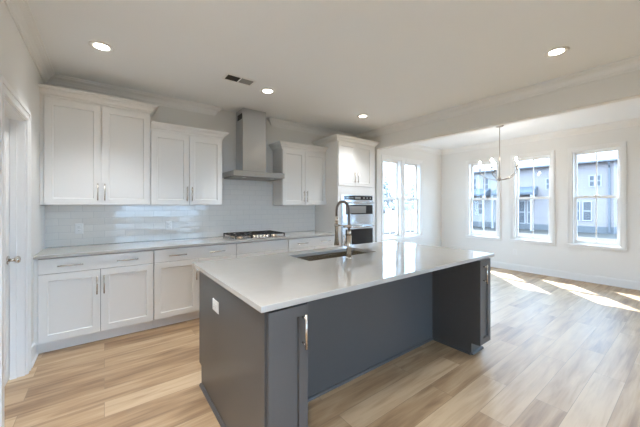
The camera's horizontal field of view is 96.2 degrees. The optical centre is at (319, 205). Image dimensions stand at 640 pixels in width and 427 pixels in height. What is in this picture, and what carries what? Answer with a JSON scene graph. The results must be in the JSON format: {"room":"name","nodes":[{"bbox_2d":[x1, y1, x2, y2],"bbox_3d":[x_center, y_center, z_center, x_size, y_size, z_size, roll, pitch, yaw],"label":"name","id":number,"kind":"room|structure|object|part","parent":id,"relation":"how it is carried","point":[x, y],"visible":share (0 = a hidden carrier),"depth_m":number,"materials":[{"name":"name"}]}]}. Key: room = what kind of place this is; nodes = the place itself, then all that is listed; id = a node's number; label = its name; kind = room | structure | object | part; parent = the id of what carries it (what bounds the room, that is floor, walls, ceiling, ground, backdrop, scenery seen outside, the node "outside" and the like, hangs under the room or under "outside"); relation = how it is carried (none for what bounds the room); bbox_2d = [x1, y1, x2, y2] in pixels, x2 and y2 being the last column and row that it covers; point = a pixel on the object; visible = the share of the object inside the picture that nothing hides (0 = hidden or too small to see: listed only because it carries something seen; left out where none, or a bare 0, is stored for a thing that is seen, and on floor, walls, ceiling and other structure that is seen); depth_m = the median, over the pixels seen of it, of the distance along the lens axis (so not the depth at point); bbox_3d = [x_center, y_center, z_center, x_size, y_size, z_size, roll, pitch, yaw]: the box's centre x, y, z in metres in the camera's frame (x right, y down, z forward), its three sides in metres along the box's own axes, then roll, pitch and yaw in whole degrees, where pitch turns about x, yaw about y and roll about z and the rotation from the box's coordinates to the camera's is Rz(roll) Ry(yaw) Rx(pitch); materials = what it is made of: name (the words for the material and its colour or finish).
{"room":"kitchen","nodes":[
{"label":"kitchen","id":0,"kind":"room"},
{"bbox_2d":[0,0,44,345],"bbox_3d":[-0.810,-0.020,0.130,0.120,2.770,7.580,0,0,-37],"label":"wall","id":1,"kind":"structure","parent":0,"point":[17,66],"depth_m":2.48,"materials":[{"name":"paint"}]},
{"bbox_2d":[4,115,20,386],"bbox_3d":[-2.222,0.340,1.999,0.108,2.026,0.661,0,0,-37],"label":"door","id":2,"kind":"structure","parent":1,"relation":"in","point":[17,259],"depth_m":2.18,"materials":[{"name":"white paint"}]},
{"bbox_3d":[-2.368,0.420,2.224,0.072,0.066,0.066,0,0,-37],"label":"knob","id":3,"kind":"part","parent":2,"relation":"part of","materials":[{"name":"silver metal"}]},
{"bbox_2d":[0,74,30,426],"bbox_3d":[-2.208,0.293,2.009,0.142,2.144,0.873,0,0,-37],"label":"door frame","id":4,"kind":"structure","parent":1,"relation":"attached to","point":[18,114],"depth_m":2.27,"materials":[{"name":"white paint"}]},
{"bbox_2d":[31,342,38,367],"bbox_3d":[-2.515,1.298,2.522,0.026,0.135,0.283,0,0,-37],"label":"baseboard","id":5,"kind":"structure","parent":1,"relation":"attached to","point":[34,353],"depth_m":2.51,"materials":[{"name":"white paint"}]},
{"bbox_2d":[4,0,222,115],"bbox_3d":[0.030,-1.351,0.667,1.868,0.108,7.430,0,0,-37],"label":"trim","id":6,"kind":"structure","parent":1,"relation":"attached to","point":[20,11],"depth_m":3.13,"materials":[{"name":"white paint"}]},
{"bbox_2d":[150,106,326,172],"bbox_3d":[-1.109,-0.020,4.550,4.710,2.770,0.150,0,0,-37],"label":"wall","id":7,"kind":"structure","parent":0,"point":[224,120],"depth_m":4.26,"materials":[{"name":"paint"}]},
{"bbox_2d":[38,83,158,204],"bbox_3d":[-2.422,-0.594,3.228,1.021,1.173,0.388,0,0,-37],"label":"upper cabinet","id":8,"kind":"object","parent":7,"relation":"attached to","point":[95,148],"visible":1,"depth_m":3.06,"materials":[{"name":"white paint"}]},
{"bbox_3d":[-2.550,-0.540,2.975,0.449,1.058,0.020,0,0,-37],"label":"cabinet door","id":9,"kind":"part","parent":8,"relation":"part of","materials":[{"name":"white paint"}]},
{"bbox_3d":[-2.376,-0.145,3.071,0.012,0.180,0.036,0,0,-37],"label":"handle","id":10,"kind":"part","parent":8,"relation":"part of","materials":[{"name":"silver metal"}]},
{"bbox_3d":[-2.422,-1.133,3.228,1.021,0.094,0.388,0,0,-37],"label":"crown moulding","id":11,"kind":"part","parent":8,"relation":"part of","materials":[{"name":"white paint"}]},
{"bbox_3d":[-2.328,-0.145,3.107,0.012,0.180,0.036,0,0,-37],"label":"handle","id":12,"kind":"part","parent":8,"relation":"part of","materials":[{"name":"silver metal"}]},
{"bbox_3d":[-2.186,-0.540,3.248,0.452,1.058,0.020,0,0,-37],"label":"cabinet door","id":13,"kind":"part","parent":8,"relation":"part of","materials":[{"name":"white paint"}]},
{"bbox_2d":[45,172,314,247],"bbox_3d":[-1.519,-0.022,4.143,3.562,0.946,0.010,0,0,-37],"label":"backsplash","id":14,"kind":"structure","parent":7,"relation":"attached to","point":[247,205],"depth_m":3.87,"materials":[{"name":"white tile"}]},
{"bbox_2d":[75,223,82,233],"bbox_3d":[-2.713,0.261,3.234,0.074,0.118,0.008,0,0,-37],"label":"electrical outlet","id":15,"kind":"object","parent":14,"relation":"attached to","point":[78,227],"visible":1,"depth_m":3.23,"materials":[{"name":"white plastic"}]},
{"bbox_2d":[166,221,171,229],"bbox_3d":[-1.990,0.261,3.778,0.074,0.118,0.008,0,0,-37],"label":"electrical outlet","id":16,"kind":"object","parent":14,"relation":"attached to","point":[168,223],"visible":1,"depth_m":3.78,"materials":[{"name":"white plastic"}]},
{"bbox_2d":[150,120,229,204],"bbox_3d":[-1.707,-0.498,3.765,0.922,0.983,0.388,0,0,-37],"label":"upper cabinet","id":17,"kind":"object","parent":7,"relation":"attached to","point":[186,161],"visible":1,"depth_m":3.60,"materials":[{"name":"white paint"}]},
{"bbox_3d":[-1.829,-0.445,3.516,0.418,0.868,0.020,0,0,-37],"label":"cabinet door","id":18,"kind":"part","parent":17,"relation":"part of","materials":[{"name":"white paint"}]},
{"bbox_3d":[-1.707,-0.943,3.765,0.922,0.094,0.388,0,0,-37],"label":"crown moulding","id":19,"kind":"part","parent":17,"relation":"part of","materials":[{"name":"white paint"}]},
{"bbox_3d":[-1.494,-0.445,3.767,0.410,0.868,0.020,0,0,-37],"label":"cabinet door","id":20,"kind":"part","parent":17,"relation":"part of","materials":[{"name":"white paint"}]},
{"bbox_2d":[222,108,283,180],"bbox_3d":[-0.983,-0.897,4.249,0.774,1.014,0.484,0,0,-37],"label":"range hood","id":21,"kind":"object","parent":7,"relation":"attached to","point":[250,124],"visible":1,"depth_m":4.20,"materials":[{"name":"silver metal"}]},
{"bbox_3d":[-0.981,-0.397,4.247,0.734,0.012,0.430,0,0,-37],"label":"filter panel","id":22,"kind":"part","parent":21,"relation":"part of","materials":[{"name":"silver metal"}]},
{"bbox_2d":[268,140,327,204],"bbox_3d":[-0.352,-0.498,4.782,0.930,0.983,0.388,0,0,-37],"label":"upper cabinet","id":23,"kind":"object","parent":7,"relation":"attached to","point":[303,166],"visible":0.98,"depth_m":4.65,"materials":[{"name":"white paint"}]},
{"bbox_3d":[-0.416,-0.445,4.577,0.414,0.868,0.020,0,0,-37],"label":"cabinet door","id":24,"kind":"part","parent":23,"relation":"part of","materials":[{"name":"white paint"}]},
{"bbox_3d":[-0.352,-0.943,4.782,0.930,0.094,0.388,0,0,-37],"label":"crown moulding","id":25,"kind":"part","parent":23,"relation":"part of","materials":[{"name":"white paint"}]},
{"bbox_3d":[-0.078,-0.445,4.831,0.422,0.868,0.020,0,0,-37],"label":"cabinet door","id":26,"kind":"part","parent":23,"relation":"part of","materials":[{"name":"white paint"}]},
{"bbox_2d":[4,267,639,426],"bbox_3d":[2.238,1.425,2.324,7.790,0.120,7.750,0,0,-37],"label":"floor","id":27,"kind":"structure","parent":0,"point":[560,352],"depth_m":2.25,"materials":[{"name":"brown wood"}]},
{"bbox_2d":[34,250,152,353],"bbox_3d":[-2.368,0.923,3.089,0.940,0.884,0.655,0,0,-37],"label":"base cabinet","id":28,"kind":"object","parent":27,"relation":"on","point":[78,300],"visible":0.95,"depth_m":2.82,"materials":[{"name":"white paint"}]},
{"bbox_3d":[-2.372,0.944,2.733,0.447,0.619,0.019,0,0,-37],"label":"cabinet door","id":29,"kind":"part","parent":28,"relation":"part of","materials":[{"name":"white paint"}]},
{"bbox_3d":[-2.354,0.562,2.712,0.185,0.012,0.036,0,0,-37],"label":"handle","id":30,"kind":"part","parent":28,"relation":"part of","materials":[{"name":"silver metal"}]},
{"bbox_3d":[-2.188,0.560,2.871,0.907,0.138,0.019,0,0,-37],"label":"drawer","id":31,"kind":"part","parent":28,"relation":"part of","materials":[{"name":"white paint"}]},
{"bbox_3d":[-2.197,0.782,2.830,0.012,0.178,0.036,0,0,-37],"label":"handle","id":32,"kind":"part","parent":28,"relation":"part of","materials":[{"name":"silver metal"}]},
{"bbox_3d":[-2.152,0.782,2.863,0.012,0.178,0.036,0,0,-37],"label":"handle","id":33,"kind":"part","parent":28,"relation":"part of","materials":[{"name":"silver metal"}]},
{"bbox_3d":[-2.007,0.944,3.006,0.456,0.619,0.019,0,0,-37],"label":"cabinet door","id":34,"kind":"part","parent":28,"relation":"part of","materials":[{"name":"white paint"}]},
{"bbox_2d":[33,230,334,259],"bbox_3d":[-1.325,0.466,3.885,3.564,0.030,0.656,0,0,-37],"label":"countertop","id":35,"kind":"structure","parent":28,"relation":"on","point":[81,250],"depth_m":3.29,"materials":[{"name":"stone"}]},
{"bbox_2d":[223,230,284,239],"bbox_3d":[-0.957,0.423,4.189,0.764,0.056,0.510,0,0,-37],"label":"gas cooktop","id":36,"kind":"object","parent":35,"relation":"in","point":[254,234],"visible":1,"depth_m":4.10,"materials":[{"name":"silver metal"}]},
{"bbox_2d":[153,243,235,327],"bbox_3d":[-1.619,0.923,3.651,0.928,0.884,0.655,0,0,-37],"label":"base cabinet","id":37,"kind":"object","parent":27,"relation":"on","point":[175,278],"visible":0.6,"depth_m":3.30,"materials":[{"name":"white paint"}]},
{"bbox_3d":[-1.635,0.944,3.286,0.459,0.619,0.019,0,0,-37],"label":"cabinet door","id":38,"kind":"part","parent":37,"relation":"part of","materials":[{"name":"white paint"}]},
{"bbox_3d":[-1.450,0.560,3.425,0.922,0.138,0.019,0,0,-37],"label":"drawer","id":39,"kind":"part","parent":37,"relation":"part of","materials":[{"name":"white paint"}]},
{"bbox_3d":[-1.265,0.944,3.564,0.459,0.619,0.019,0,0,-37],"label":"cabinet door","id":40,"kind":"part","parent":37,"relation":"part of","materials":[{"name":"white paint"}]},
{"bbox_2d":[236,239,287,257],"bbox_3d":[-0.940,0.923,4.161,0.768,0.884,0.655,0,0,-37],"label":"base cabinet","id":41,"kind":"object","parent":27,"relation":"on","point":[245,249],"visible":0.17,"depth_m":3.90,"materials":[{"name":"white paint"}]},
{"bbox_3d":[-0.923,0.944,3.820,0.379,0.619,0.019,0,0,-37],"label":"cabinet door","id":42,"kind":"part","parent":41,"relation":"part of","materials":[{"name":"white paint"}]},
{"bbox_3d":[-0.617,0.944,4.050,0.379,0.619,0.019,0,0,-37],"label":"cabinet door","id":43,"kind":"part","parent":41,"relation":"part of","materials":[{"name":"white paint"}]},
{"bbox_2d":[288,235,336,251],"bbox_3d":[-0.263,0.923,4.669,0.921,0.884,0.655,0,0,-37],"label":"base cabinet","id":44,"kind":"object","parent":27,"relation":"on","point":[297,244],"visible":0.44,"depth_m":4.39,"materials":[{"name":"white paint"}]},
{"bbox_3d":[-0.276,0.944,4.306,0.457,0.619,0.019,0,0,-37],"label":"cabinet door","id":45,"kind":"part","parent":44,"relation":"part of","materials":[{"name":"white paint"}]},
{"bbox_3d":[0.091,0.944,4.582,0.454,0.619,0.019,0,0,-37],"label":"cabinet door","id":46,"kind":"part","parent":44,"relation":"part of","materials":[{"name":"white paint"}]},
{"bbox_2d":[199,258,490,426],"bbox_3d":[0.339,0.923,2.442,2.326,0.884,1.194,0,0,-37],"label":"kitchen island","id":47,"kind":"object","parent":27,"relation":"on","point":[258,369],"visible":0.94,"depth_m":2.11,"materials":[{"name":"grey wood"}]},
{"bbox_3d":[-0.585,1.355,1.749,0.016,0.020,1.076,0,0,-37],"label":"shoe moulding","id":48,"kind":"part","parent":47,"relation":"part of","materials":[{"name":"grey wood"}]},
{"bbox_2d":[213,298,218,313],"bbox_3d":[-0.691,0.663,1.896,0.008,0.074,0.118,0,0,-37],"label":"electrical outlet","id":49,"kind":"object","parent":47,"relation":"attached to","point":[215,303],"visible":1,"depth_m":1.88,"materials":[{"name":"white plastic"}]},
{"bbox_3d":[-0.589,0.923,1.782,0.018,0.884,1.134,0,0,-37],"label":"panel","id":50,"kind":"part","parent":47,"relation":"part of","materials":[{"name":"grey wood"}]},
{"bbox_3d":[-0.153,0.875,1.386,0.219,0.764,0.020,0,0,-37],"label":"island door","id":51,"kind":"part","parent":47,"relation":"part of","materials":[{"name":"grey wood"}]},
{"bbox_3d":[-0.074,0.615,1.408,0.013,0.170,0.038,0,0,-37],"label":"handle","id":52,"kind":"part","parent":47,"relation":"part of","materials":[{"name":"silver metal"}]},
{"bbox_2d":[193,241,493,312],"bbox_3d":[0.322,0.466,2.493,2.392,0.030,1.240,0,0,-37],"label":"island countertop","id":53,"kind":"structure","parent":47,"relation":"on","point":[267,282],"depth_m":2.03,"materials":[{"name":"stone"}]},
{"bbox_2d":[298,250,365,260],"bbox_3d":[0.139,0.585,2.709,0.843,0.206,0.373,0,0,-37],"label":"sink","id":54,"kind":"object","parent":53,"relation":"in","point":[353,252],"visible":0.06,"depth_m":2.88,"materials":[{"name":"silver metal"}]},
{"bbox_2d":[334,200,351,257],"bbox_3d":[0.202,0.201,2.545,0.060,0.500,0.220,0,0,-37],"label":"kitchen faucet","id":55,"kind":"object","parent":53,"relation":"on","point":[347,244],"visible":1,"depth_m":2.48,"materials":[{"name":"silver metal"}]},
{"bbox_3d":[0.200,0.179,2.549,0.047,0.028,0.210,0,0,-37],"label":"docking arm","id":56,"kind":"part","parent":55,"relation":"part of","materials":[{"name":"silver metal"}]},
{"bbox_3d":[0.399,0.923,2.388,1.864,0.884,0.020,0,0,-37],"label":"knee space panel","id":57,"kind":"part","parent":47,"relation":"part of","materials":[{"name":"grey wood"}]},
{"bbox_3d":[0.409,1.355,2.373,1.863,0.020,0.016,0,0,-37],"label":"shoe moulding","id":58,"kind":"part","parent":47,"relation":"part of","materials":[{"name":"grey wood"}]},
{"bbox_3d":[1.266,1.355,2.772,0.016,0.020,0.368,0,0,-37],"label":"shoe moulding","id":59,"kind":"part","parent":47,"relation":"part of","materials":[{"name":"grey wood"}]},
{"bbox_3d":[1.475,1.355,2.686,0.213,0.020,0.016,0,0,-37],"label":"shoe moulding","id":60,"kind":"part","parent":47,"relation":"part of","materials":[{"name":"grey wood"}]},
{"bbox_3d":[1.509,0.875,2.634,0.204,0.764,0.020,0,0,-37],"label":"island door","id":61,"kind":"part","parent":47,"relation":"part of","materials":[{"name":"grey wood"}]},
{"bbox_3d":[1.489,0.615,2.582,0.013,0.170,0.038,0,0,-37],"label":"handle","id":62,"kind":"part","parent":47,"relation":"part of","materials":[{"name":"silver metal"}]},
{"bbox_2d":[312,134,379,245],"bbox_3d":[0.470,0.106,5.200,1.040,2.517,0.708,0,0,-37],"label":"tall cabinet","id":63,"kind":"object","parent":27,"relation":"on","point":[350,161],"visible":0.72,"depth_m":4.90,"materials":[{"name":"white paint"}]},
{"bbox_3d":[0.470,-1.105,5.200,1.040,0.094,0.708,0,0,-37],"label":"crown moulding","id":64,"kind":"part","parent":63,"relation":"part of","materials":[{"name":"white paint"}]},
{"bbox_3d":[0.454,-0.694,4.830,0.390,0.728,0.020,0,0,-37],"label":"cabinet door","id":65,"kind":"part","parent":63,"relation":"part of","materials":[{"name":"white paint"}]},
{"bbox_3d":[0.641,0.466,4.972,0.884,1.578,0.020,0,0,-37],"label":"frame","id":66,"kind":"part","parent":63,"relation":"part of","materials":[{"name":"white paint"}]},
{"bbox_2d":[341,195,373,245],"bbox_3d":[0.495,0.412,5.164,0.743,1.185,0.676,0,0,-37],"label":"wall oven","id":67,"kind":"object","parent":63,"relation":"in","point":[361,206],"visible":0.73,"depth_m":4.93,"materials":[{"name":"metal"}]},
{"bbox_3d":[0.659,0.110,4.945,0.735,0.400,0.025,0,0,-37],"label":"microwave door","id":68,"kind":"part","parent":67,"relation":"part of","materials":[{"name":"silver metal"}]},
{"bbox_3d":[0.674,-0.132,4.968,0.673,0.070,0.008,0,0,-37],"label":"control panel","id":69,"kind":"part","parent":67,"relation":"part of","materials":[{"name":"black glass"}]},
{"bbox_3d":[0.683,-0.047,4.914,0.663,0.022,0.052,0,0,-37],"label":"handle","id":70,"kind":"part","parent":67,"relation":"part of","materials":[{"name":"silver metal"}]},
{"bbox_3d":[0.774,-0.694,5.071,0.403,0.728,0.020,0,0,-37],"label":"cabinet door","id":71,"kind":"part","parent":63,"relation":"part of","materials":[{"name":"white paint"}]},
{"bbox_2d":[27,0,639,149],"bbox_3d":[2.238,-1.465,2.324,7.790,0.120,7.750,0,0,-37],"label":"ceiling","id":72,"kind":"structure","parent":0,"point":[327,64],"depth_m":2.64,"materials":[{"name":"paint"}]},
{"bbox_2d":[88,40,113,52],"bbox_3d":[-1.928,-1.400,2.535,0.184,0.009,0.184,0,0,-37],"label":"recessed light","id":73,"kind":"object","parent":72,"relation":"in","point":[100,46],"visible":1,"depth_m":2.53,"materials":[{"name":"white paint"}]},
{"bbox_2d":[222,73,256,85],"bbox_3d":[-0.898,-1.401,3.203,0.340,0.008,0.170,0,0,-37],"label":"ceiling vent","id":74,"kind":"object","parent":72,"relation":"in","point":[230,77],"visible":1,"depth_m":3.19,"materials":[{"name":"white metal"}]},
{"bbox_2d":[260,88,274,93],"bbox_3d":[-0.642,-1.400,3.520,0.184,0.009,0.184,0,0,-37],"label":"recessed light","id":75,"kind":"object","parent":72,"relation":"in","point":[263,90],"visible":1,"depth_m":3.52,"materials":[{"name":"white paint"}]},
{"bbox_2d":[357,114,368,117],"bbox_3d":[0.675,-1.400,4.504,0.184,0.009,0.184,0,0,-37],"label":"recessed light","id":76,"kind":"object","parent":72,"relation":"in","point":[360,115],"visible":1,"depth_m":4.50,"materials":[{"name":"white paint"}]},
{"bbox_2d":[479,125,517,180],"bbox_3d":[3.137,-0.916,5.036,0.602,0.976,0.628,0,0,-37],"label":"chandelier","id":77,"kind":"object","parent":72,"relation":"hanging from","point":[516,160],"visible":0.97,"depth_m":5.05,"materials":[{"name":"silver metal"}]},
{"bbox_3d":[3.160,-0.939,5.051,0.011,0.872,0.011,0,0,-37],"label":"rod","id":78,"kind":"part","parent":77,"relation":"part of","materials":[{"name":"silver metal"}]},
{"bbox_2d":[377,70,639,149],"bbox_3d":[3.173,-1.232,2.670,0.120,0.345,6.860,0,0,-37],"label":"beam","id":79,"kind":"structure","parent":72,"relation":"attached to","point":[626,86],"depth_m":3.45,"materials":[{"name":"paint"}]},
{"bbox_2d":[544,46,569,56],"bbox_3d":[2.159,-1.400,2.621,0.184,0.009,0.184,0,0,-37],"label":"recessed light","id":80,"kind":"object","parent":72,"relation":"in","point":[557,51],"visible":1,"depth_m":2.61,"materials":[{"name":"white paint"}]},
{"bbox_2d":[366,136,380,241],"bbox_3d":[0.942,-0.020,5.641,0.120,2.770,0.570,0,0,-37],"label":"wall","id":81,"kind":"structure","parent":0,"point":[377,151],"depth_m":5.40,"materials":[{"name":"paint"}]},
{"bbox_2d":[267,55,639,138],"bbox_3d":[2.160,-1.351,2.266,1.984,0.108,7.430,0,0,-37],"label":"trim","id":82,"kind":"structure","parent":81,"relation":"attached to","point":[630,64],"depth_m":3.68,"materials":[{"name":"white paint"}]},
{"bbox_2d":[381,147,440,246],"bbox_3d":[1.982,-0.020,6.621,2.720,2.770,0.150,0,0,-37],"label":"wall","id":83,"kind":"structure","parent":0,"point":[431,162],"depth_m":7.06,"materials":[{"name":"paint"}]},
{"bbox_2d":[381,154,403,240],"bbox_3d":[1.531,-0.150,6.259,0.745,1.834,0.179,0,0,-37],"label":"window","id":84,"kind":"structure","parent":83,"relation":"in","point":[399,162],"depth_m":6.39,"materials":[{"name":"white paint"}]},
{"bbox_3d":[1.500,-0.558,6.301,0.571,0.860,0.032,0,0,-37],"label":"sash","id":85,"kind":"part","parent":84,"relation":"part of","materials":[{"name":"clear glass"}]},
{"bbox_3d":[1.522,0.256,6.271,0.571,0.865,0.032,0,0,-37],"label":"sash","id":86,"kind":"part","parent":84,"relation":"part of","materials":[{"name":"white paint"}]},
{"bbox_2d":[404,158,422,239],"bbox_3d":[2.111,-0.150,6.694,0.745,1.834,0.179,0,0,-37],"label":"window","id":87,"kind":"structure","parent":83,"relation":"in","point":[418,166],"depth_m":6.83,"materials":[{"name":"white paint"}]},
{"bbox_3d":[2.080,-0.558,6.736,0.571,0.860,0.032,0,0,-37],"label":"sash","id":88,"kind":"part","parent":87,"relation":"part of","materials":[{"name":"clear glass"}]},
{"bbox_3d":[2.102,0.256,6.706,0.571,0.865,0.032,0,0,-37],"label":"sash","id":89,"kind":"part","parent":87,"relation":"part of","materials":[{"name":"white paint"}]},
{"bbox_2d":[441,125,639,281],"bbox_3d":[5.300,-0.020,4.592,0.150,2.770,7.380,0,0,-37],"label":"wall","id":90,"kind":"structure","parent":0,"point":[605,263],"depth_m":5.51,"materials":[{"name":"paint"}]},
{"bbox_2d":[465,157,500,240],"bbox_3d":[3.765,-0.150,6.603,0.179,1.834,0.770,0,0,-37],"label":"window","id":91,"kind":"structure","parent":90,"relation":"in","point":[488,236],"depth_m":6.63,"materials":[{"name":"white paint"}]},
{"bbox_3d":[3.699,0.716,6.554,0.015,0.022,0.770,0,0,-37],"label":"sill","id":92,"kind":"part","parent":91,"relation":"part of","materials":[{"name":"white paint"}]},
{"bbox_3d":[3.807,-0.558,6.635,0.032,0.860,0.596,0,0,-37],"label":"sash","id":93,"kind":"part","parent":91,"relation":"part of","materials":[{"name":"white paint"}]},
{"bbox_3d":[3.777,0.256,6.613,0.032,0.865,0.596,0,0,-37],"label":"sash","id":94,"kind":"part","parent":91,"relation":"part of","materials":[{"name":"white paint"}]},
{"bbox_2d":[397,118,639,154],"bbox_3d":[4.197,-1.351,3.670,2.720,0.108,7.230,0,0,-37],"label":"trim","id":95,"kind":"structure","parent":90,"relation":"attached to","point":[636,121],"depth_m":5.73,"materials":[{"name":"white paint"}]},
{"bbox_2d":[510,150,554,245],"bbox_3d":[4.332,-0.150,5.848,0.179,1.834,0.770,0,0,-37],"label":"window","id":96,"kind":"structure","parent":90,"relation":"in","point":[514,181],"depth_m":5.86,"materials":[{"name":"white paint"}]},
{"bbox_3d":[4.267,0.716,5.798,0.015,0.022,0.770,0,0,-37],"label":"sill","id":97,"kind":"part","parent":96,"relation":"part of","materials":[{"name":"white paint"}]},
{"bbox_3d":[4.345,0.256,5.857,0.032,0.865,0.596,0,0,-37],"label":"sash","id":98,"kind":"part","parent":96,"relation":"part of","materials":[{"name":"clear glass"}]},
{"bbox_3d":[4.374,-0.558,5.879,0.032,0.860,0.596,0,0,-37],"label":"sash","id":99,"kind":"part","parent":96,"relation":"part of","materials":[{"name":"white paint"}]},
{"bbox_2d":[491,261,639,289],"bbox_3d":[5.274,1.298,4.479,0.026,0.135,7.230,0,0,-37],"label":"baseboard","id":100,"kind":"structure","parent":90,"relation":"attached to","point":[623,283],"depth_m":5.31,"materials":[{"name":"white paint"}]},
{"bbox_2d":[567,141,626,251],"bbox_3d":[4.899,-0.150,5.093,0.179,1.834,0.770,0,0,-37],"label":"window","id":101,"kind":"structure","parent":90,"relation":"in","point":[573,154],"depth_m":5.07,"materials":[{"name":"white paint"}]},
{"bbox_3d":[4.833,0.716,5.044,0.015,0.022,0.770,0,0,-37],"label":"sill","id":102,"kind":"part","parent":101,"relation":"part of","materials":[{"name":"white paint"}]},
{"bbox_3d":[4.911,0.256,5.103,0.032,0.865,0.596,0,0,-37],"label":"sash","id":103,"kind":"part","parent":101,"relation":"part of","materials":[{"name":"white paint"}]},
{"bbox_3d":[4.941,-0.558,5.125,0.032,0.860,0.596,0,0,-37],"label":"sash","id":104,"kind":"part","parent":101,"relation":"part of","materials":[{"name":"white paint"}]},
{"label":"outside","id":105,"kind":"structure","parent":0,"visible":0},
{"bbox_2d":[384,210,616,242],"bbox_3d":[5.978,2.415,42.003,180.000,0.200,180.000,0,0,-37],"label":"ground","id":106,"kind":"structure","parent":105,"point":[522,232],"depth_m":23.80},
{"bbox_2d":[384,173,394,212],"bbox_3d":[11.333,-1.688,50.097,4.317,8.020,4.607,0,0,-37],"label":"leafy tree","id":107,"kind":"object","parent":106,"relation":"on","point":[390,203],"visible":0.35,"depth_m":49.32,"materials":[{"name":"green plant"}]},
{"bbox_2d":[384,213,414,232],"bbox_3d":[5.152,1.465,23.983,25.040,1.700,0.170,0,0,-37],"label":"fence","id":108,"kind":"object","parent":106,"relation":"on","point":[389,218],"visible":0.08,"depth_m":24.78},
{"bbox_2d":[392,183,414,210],"bbox_3d":[15.299,-0.974,52.883,4.230,6.596,4.128,0,0,21],"label":"leafy tree","id":109,"kind":"object","parent":106,"relation":"on","point":[407,192],"visible":0.31,"depth_m":51.92,"materials":[{"name":"green plant"}]},
{"bbox_2d":[409,182,414,206],"bbox_3d":[18.864,-1.568,56.090,4.443,7.782,4.495,0,0,-37],"label":"leafy tree","id":110,"kind":"object","parent":106,"relation":"on","point":[411,189],"visible":0.09,"depth_m":55.59,"materials":[{"name":"green plant"}]},
{"bbox_2d":[473,164,496,227],"bbox_3d":[19.980,-2.185,36.554,13.050,9.000,8.430,0,0,-37],"label":"neighbouring house","id":111,"kind":"structure","parent":106,"relation":"on","point":[490,185],"depth_m":31.06,"materials":[{"name":"blue-grey siding"},{"name":"white trim paint"},{"name":"grey roof shingle"}]},
{"bbox_3d":[17.611,0.365,31.480,0.028,1.060,0.460,0,0,-37],"label":"pane","id":112,"kind":"part","parent":111,"relation":"part of","materials":[{"name":"grey glass"}]},
{"bbox_3d":[16.984,0.640,29.884,0.150,3.350,0.140,0,0,-37],"label":"porch post","id":113,"kind":"part","parent":111,"relation":"part of","materials":[{"name":"white wood"}]},
{"bbox_3d":[17.911,-2.285,31.080,0.028,1.360,0.560,0,0,-37],"label":"pane","id":114,"kind":"part","parent":111,"relation":"part of","materials":[{"name":"grey glass"}]},
{"bbox_2d":[491,153,616,233],"bbox_3d":[25.269,-2.185,29.508,13.050,9.000,9.150,0,0,-37],"label":"neighbouring house","id":115,"kind":"structure","parent":106,"relation":"on","point":[606,165],"depth_m":24.80,"materials":[{"name":"grey"}]},
{"bbox_3d":[17.525,0.640,29.164,0.150,3.350,0.140,0,0,-37],"label":"porch post","id":116,"kind":"part","parent":115,"relation":"part of","materials":[{"name":"white wood"}]},
{"bbox_3d":[19.946,0.640,28.369,0.028,2.110,0.440,0,0,-37],"label":"pane","id":117,"kind":"part","parent":115,"relation":"part of","materials":[{"name":"grey glass"}]},
{"bbox_3d":[20.373,0.640,27.801,0.028,2.110,0.360,0,0,-37],"label":"pane","id":118,"kind":"part","parent":115,"relation":"part of","materials":[{"name":"grey glass"}]},
{"bbox_3d":[19.506,0.640,26.525,0.150,3.350,0.140,0,0,-37],"label":"porch post","id":119,"kind":"part","parent":115,"relation":"part of","materials":[{"name":"white wood"}]},
{"bbox_3d":[22.381,0.465,25.126,0.028,1.560,0.450,0,0,-37],"label":"pane","id":120,"kind":"part","parent":115,"relation":"part of","materials":[{"name":"grey glass"}]},
{"bbox_3d":[22.828,0.465,24.531,0.028,1.560,0.480,0,0,-37],"label":"pane","id":121,"kind":"part","parent":115,"relation":"part of","materials":[{"name":"grey glass"}]},
{"bbox_3d":[23.003,-2.085,24.299,0.028,0.860,0.260,0,0,-37],"label":"pane","id":122,"kind":"part","parent":115,"relation":"part of","materials":[{"name":"grey glass"}]},
{"bbox_3d":[23.243,-2.085,23.979,0.028,0.860,0.260,0,0,-37],"label":"pane","id":123,"kind":"part","parent":115,"relation":"part of","materials":[{"name":"grey glass"}]}
]}

